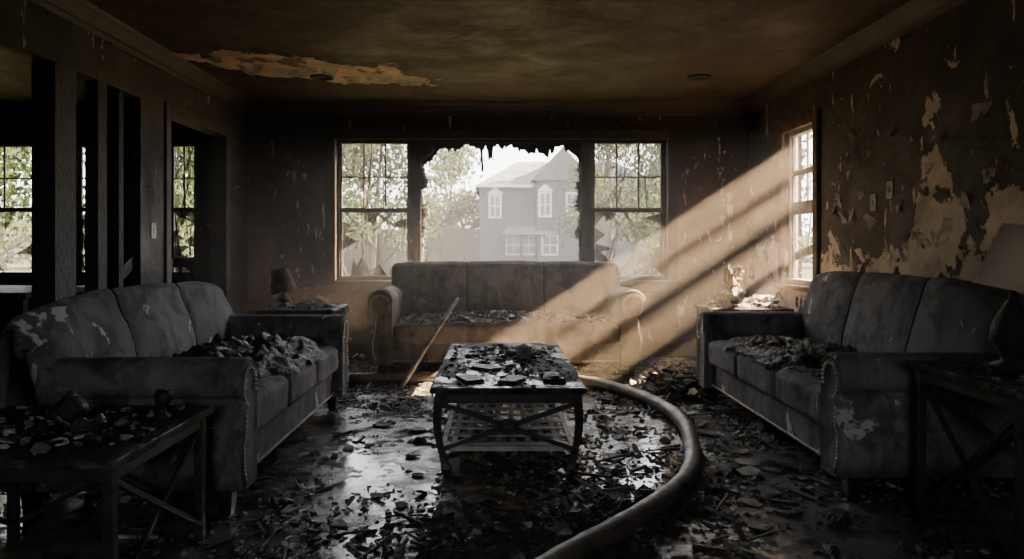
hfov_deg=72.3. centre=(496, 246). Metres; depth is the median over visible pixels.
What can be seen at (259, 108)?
trim
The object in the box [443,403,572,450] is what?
shelf
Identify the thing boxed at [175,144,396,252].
tree
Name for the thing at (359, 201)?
tree
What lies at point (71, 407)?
teapot
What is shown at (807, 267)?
lawn
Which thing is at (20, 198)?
tree
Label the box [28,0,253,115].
trim
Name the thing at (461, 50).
ceiling
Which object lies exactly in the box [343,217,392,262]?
shrub
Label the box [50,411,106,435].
bird
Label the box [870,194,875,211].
light switch
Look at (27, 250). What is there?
window
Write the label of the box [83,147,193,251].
tree
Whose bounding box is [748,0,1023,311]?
wall
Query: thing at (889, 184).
light switch
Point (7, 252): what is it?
shrub
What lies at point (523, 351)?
debris
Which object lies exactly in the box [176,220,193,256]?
shrub
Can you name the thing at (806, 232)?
shrub
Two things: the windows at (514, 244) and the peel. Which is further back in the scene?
the windows at (514, 244)
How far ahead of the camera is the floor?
3.09 m
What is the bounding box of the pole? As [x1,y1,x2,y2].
[398,297,459,389]
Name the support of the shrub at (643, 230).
on the lawn
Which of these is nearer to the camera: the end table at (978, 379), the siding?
the end table at (978, 379)
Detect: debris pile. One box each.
[172,332,325,379]
[725,333,856,371]
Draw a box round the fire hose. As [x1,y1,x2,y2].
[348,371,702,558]
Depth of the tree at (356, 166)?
29.68 m
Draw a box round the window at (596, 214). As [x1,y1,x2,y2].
[589,140,666,279]
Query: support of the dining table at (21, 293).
on the floor
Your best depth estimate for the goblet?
2.43 m
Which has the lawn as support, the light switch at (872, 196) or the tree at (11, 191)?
the tree at (11, 191)
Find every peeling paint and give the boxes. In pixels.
[262,129,737,273]
[830,101,1023,273]
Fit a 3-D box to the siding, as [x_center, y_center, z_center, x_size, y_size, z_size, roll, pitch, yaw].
[4.025,-1.050,42.100,9.950,5.100,9.800,0,0,0]
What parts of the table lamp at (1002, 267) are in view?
lamp shade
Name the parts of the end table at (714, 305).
frame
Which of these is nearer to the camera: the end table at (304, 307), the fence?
the end table at (304, 307)
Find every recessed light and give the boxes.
[310,74,333,80]
[687,74,710,80]
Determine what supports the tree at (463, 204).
on the lawn
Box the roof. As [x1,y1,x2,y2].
[475,147,659,234]
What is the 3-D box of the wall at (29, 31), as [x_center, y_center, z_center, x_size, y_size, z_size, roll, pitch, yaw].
[-2.590,-0.180,2.750,0.120,2.560,8.700,0,0,0]
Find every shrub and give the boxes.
[0,199,30,268]
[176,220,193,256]
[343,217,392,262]
[392,217,473,260]
[609,193,659,275]
[802,214,811,263]
[802,220,811,263]
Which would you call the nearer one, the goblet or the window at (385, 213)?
the goblet
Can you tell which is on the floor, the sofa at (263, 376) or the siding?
the sofa at (263, 376)
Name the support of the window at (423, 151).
in the wall at (270, 246)
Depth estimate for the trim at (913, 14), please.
4.86 m
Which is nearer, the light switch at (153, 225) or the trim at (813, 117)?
the light switch at (153, 225)
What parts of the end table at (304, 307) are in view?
frame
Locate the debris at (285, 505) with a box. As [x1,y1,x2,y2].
[0,353,1013,558]
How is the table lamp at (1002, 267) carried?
on the end table at (978, 379)
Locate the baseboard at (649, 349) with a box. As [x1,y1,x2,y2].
[348,343,696,355]
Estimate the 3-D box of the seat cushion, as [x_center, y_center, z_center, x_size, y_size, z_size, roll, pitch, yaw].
[0.080,0.720,6.210,1.919,0.211,0.647,0,0,0]
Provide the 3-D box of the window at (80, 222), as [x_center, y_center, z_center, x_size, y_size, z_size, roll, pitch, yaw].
[-4.140,-0.380,7.155,0.320,1.360,0.090,0,0,0]
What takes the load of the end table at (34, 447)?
on the floor
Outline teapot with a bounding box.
[45,390,99,423]
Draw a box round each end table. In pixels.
[0,403,214,558]
[248,299,348,314]
[693,297,793,339]
[905,360,1023,558]
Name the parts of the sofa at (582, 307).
arm, backrest, nail trim, arm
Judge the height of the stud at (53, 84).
2.160 m
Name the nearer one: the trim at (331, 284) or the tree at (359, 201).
the trim at (331, 284)
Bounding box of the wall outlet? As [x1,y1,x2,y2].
[677,305,683,316]
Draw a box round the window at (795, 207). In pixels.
[788,125,811,285]
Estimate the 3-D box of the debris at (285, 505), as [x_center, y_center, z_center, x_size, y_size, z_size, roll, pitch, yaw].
[-0.019,1.089,4.191,5.100,0.067,5.940,0,0,0]
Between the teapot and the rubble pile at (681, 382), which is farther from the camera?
the rubble pile at (681, 382)
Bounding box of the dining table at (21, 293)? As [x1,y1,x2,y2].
[0,285,84,315]
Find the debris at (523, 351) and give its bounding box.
[503,343,543,358]
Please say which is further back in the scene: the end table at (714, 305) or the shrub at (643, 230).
the shrub at (643, 230)
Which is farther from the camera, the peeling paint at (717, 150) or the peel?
the peeling paint at (717, 150)
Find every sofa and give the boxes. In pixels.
[0,281,348,515]
[367,260,645,376]
[696,271,1023,501]
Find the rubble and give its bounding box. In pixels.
[748,295,779,305]
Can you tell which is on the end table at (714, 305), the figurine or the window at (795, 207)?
the figurine
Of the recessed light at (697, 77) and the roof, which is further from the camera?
the roof
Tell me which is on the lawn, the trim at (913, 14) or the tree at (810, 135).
the tree at (810, 135)
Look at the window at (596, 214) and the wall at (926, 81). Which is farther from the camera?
the window at (596, 214)
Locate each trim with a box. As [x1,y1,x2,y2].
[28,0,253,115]
[248,101,747,115]
[321,129,681,291]
[742,0,969,115]
[773,109,819,293]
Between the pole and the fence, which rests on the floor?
the pole
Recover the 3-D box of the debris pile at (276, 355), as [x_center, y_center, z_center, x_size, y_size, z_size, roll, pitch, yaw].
[-1.420,0.571,3.870,0.760,0.183,1.740,0,0,0]
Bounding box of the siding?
[479,180,659,274]
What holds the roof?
on the siding
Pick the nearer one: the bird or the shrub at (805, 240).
the bird
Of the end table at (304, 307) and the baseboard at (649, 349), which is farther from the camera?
the baseboard at (649, 349)
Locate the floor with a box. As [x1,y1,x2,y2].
[0,356,1013,558]
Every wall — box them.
[0,0,247,314]
[0,103,747,342]
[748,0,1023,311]
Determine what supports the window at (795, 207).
in the wall at (926, 81)
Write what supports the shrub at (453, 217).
on the lawn
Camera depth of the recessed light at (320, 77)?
6.01 m
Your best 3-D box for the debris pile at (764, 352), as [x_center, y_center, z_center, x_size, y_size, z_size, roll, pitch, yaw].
[1.800,0.611,4.160,0.680,0.114,1.720,0,0,0]
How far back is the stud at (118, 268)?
4.72 m
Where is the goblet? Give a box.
[153,388,173,419]
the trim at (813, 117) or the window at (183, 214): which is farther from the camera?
the window at (183, 214)
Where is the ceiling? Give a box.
[0,0,910,102]
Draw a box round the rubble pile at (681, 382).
[624,367,725,399]
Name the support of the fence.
on the lawn
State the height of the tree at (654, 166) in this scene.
10.590 m
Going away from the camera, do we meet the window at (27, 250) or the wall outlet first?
the wall outlet
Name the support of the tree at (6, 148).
on the lawn
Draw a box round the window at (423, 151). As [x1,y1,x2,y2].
[412,139,589,261]
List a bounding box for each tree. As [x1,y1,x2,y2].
[0,147,83,245]
[0,147,84,236]
[0,148,30,222]
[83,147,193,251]
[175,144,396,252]
[175,147,390,244]
[343,144,447,275]
[391,144,493,236]
[542,144,657,262]
[602,144,810,227]
[621,134,811,200]
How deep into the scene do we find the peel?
5.80 m
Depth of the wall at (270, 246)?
7.10 m
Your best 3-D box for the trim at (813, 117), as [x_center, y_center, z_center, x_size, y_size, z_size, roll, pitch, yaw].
[2.515,-0.335,5.900,0.070,1.510,0.800,0,0,0]
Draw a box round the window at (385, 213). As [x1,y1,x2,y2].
[336,140,412,279]
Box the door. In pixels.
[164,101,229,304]
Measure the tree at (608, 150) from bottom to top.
8.374 m
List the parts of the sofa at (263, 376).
backrest, arm, arm, nail trim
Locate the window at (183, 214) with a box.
[171,143,196,276]
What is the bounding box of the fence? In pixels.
[343,229,479,275]
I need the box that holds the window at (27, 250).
[0,143,30,276]
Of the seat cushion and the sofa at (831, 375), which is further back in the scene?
the seat cushion
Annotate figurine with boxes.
[717,263,746,306]
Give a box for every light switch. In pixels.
[151,223,155,238]
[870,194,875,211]
[886,181,892,198]
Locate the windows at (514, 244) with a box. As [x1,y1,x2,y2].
[475,184,623,254]
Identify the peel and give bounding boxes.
[204,57,423,85]
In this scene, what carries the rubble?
on the end table at (714, 305)
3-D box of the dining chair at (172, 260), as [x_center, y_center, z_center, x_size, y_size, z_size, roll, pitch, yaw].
[-3.023,0.599,5.741,0.517,1.002,0.460,0,0,19]
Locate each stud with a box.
[31,62,75,309]
[85,80,106,291]
[107,90,134,288]
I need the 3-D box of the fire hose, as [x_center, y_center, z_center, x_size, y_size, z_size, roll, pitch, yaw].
[0.226,1.053,3.924,2.091,0.093,3.930,0,0,-12]
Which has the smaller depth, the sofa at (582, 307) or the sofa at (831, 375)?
the sofa at (831, 375)
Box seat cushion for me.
[393,316,618,343]
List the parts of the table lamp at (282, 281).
lamp shade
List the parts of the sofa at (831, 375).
arm, nail trim, backrest, arm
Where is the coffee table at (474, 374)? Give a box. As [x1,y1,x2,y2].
[430,343,586,469]
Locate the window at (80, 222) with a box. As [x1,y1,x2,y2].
[76,143,84,276]
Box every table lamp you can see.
[270,267,296,306]
[972,223,1023,370]
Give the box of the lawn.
[0,255,811,279]
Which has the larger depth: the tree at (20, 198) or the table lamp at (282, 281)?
the tree at (20, 198)
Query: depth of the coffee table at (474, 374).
3.58 m

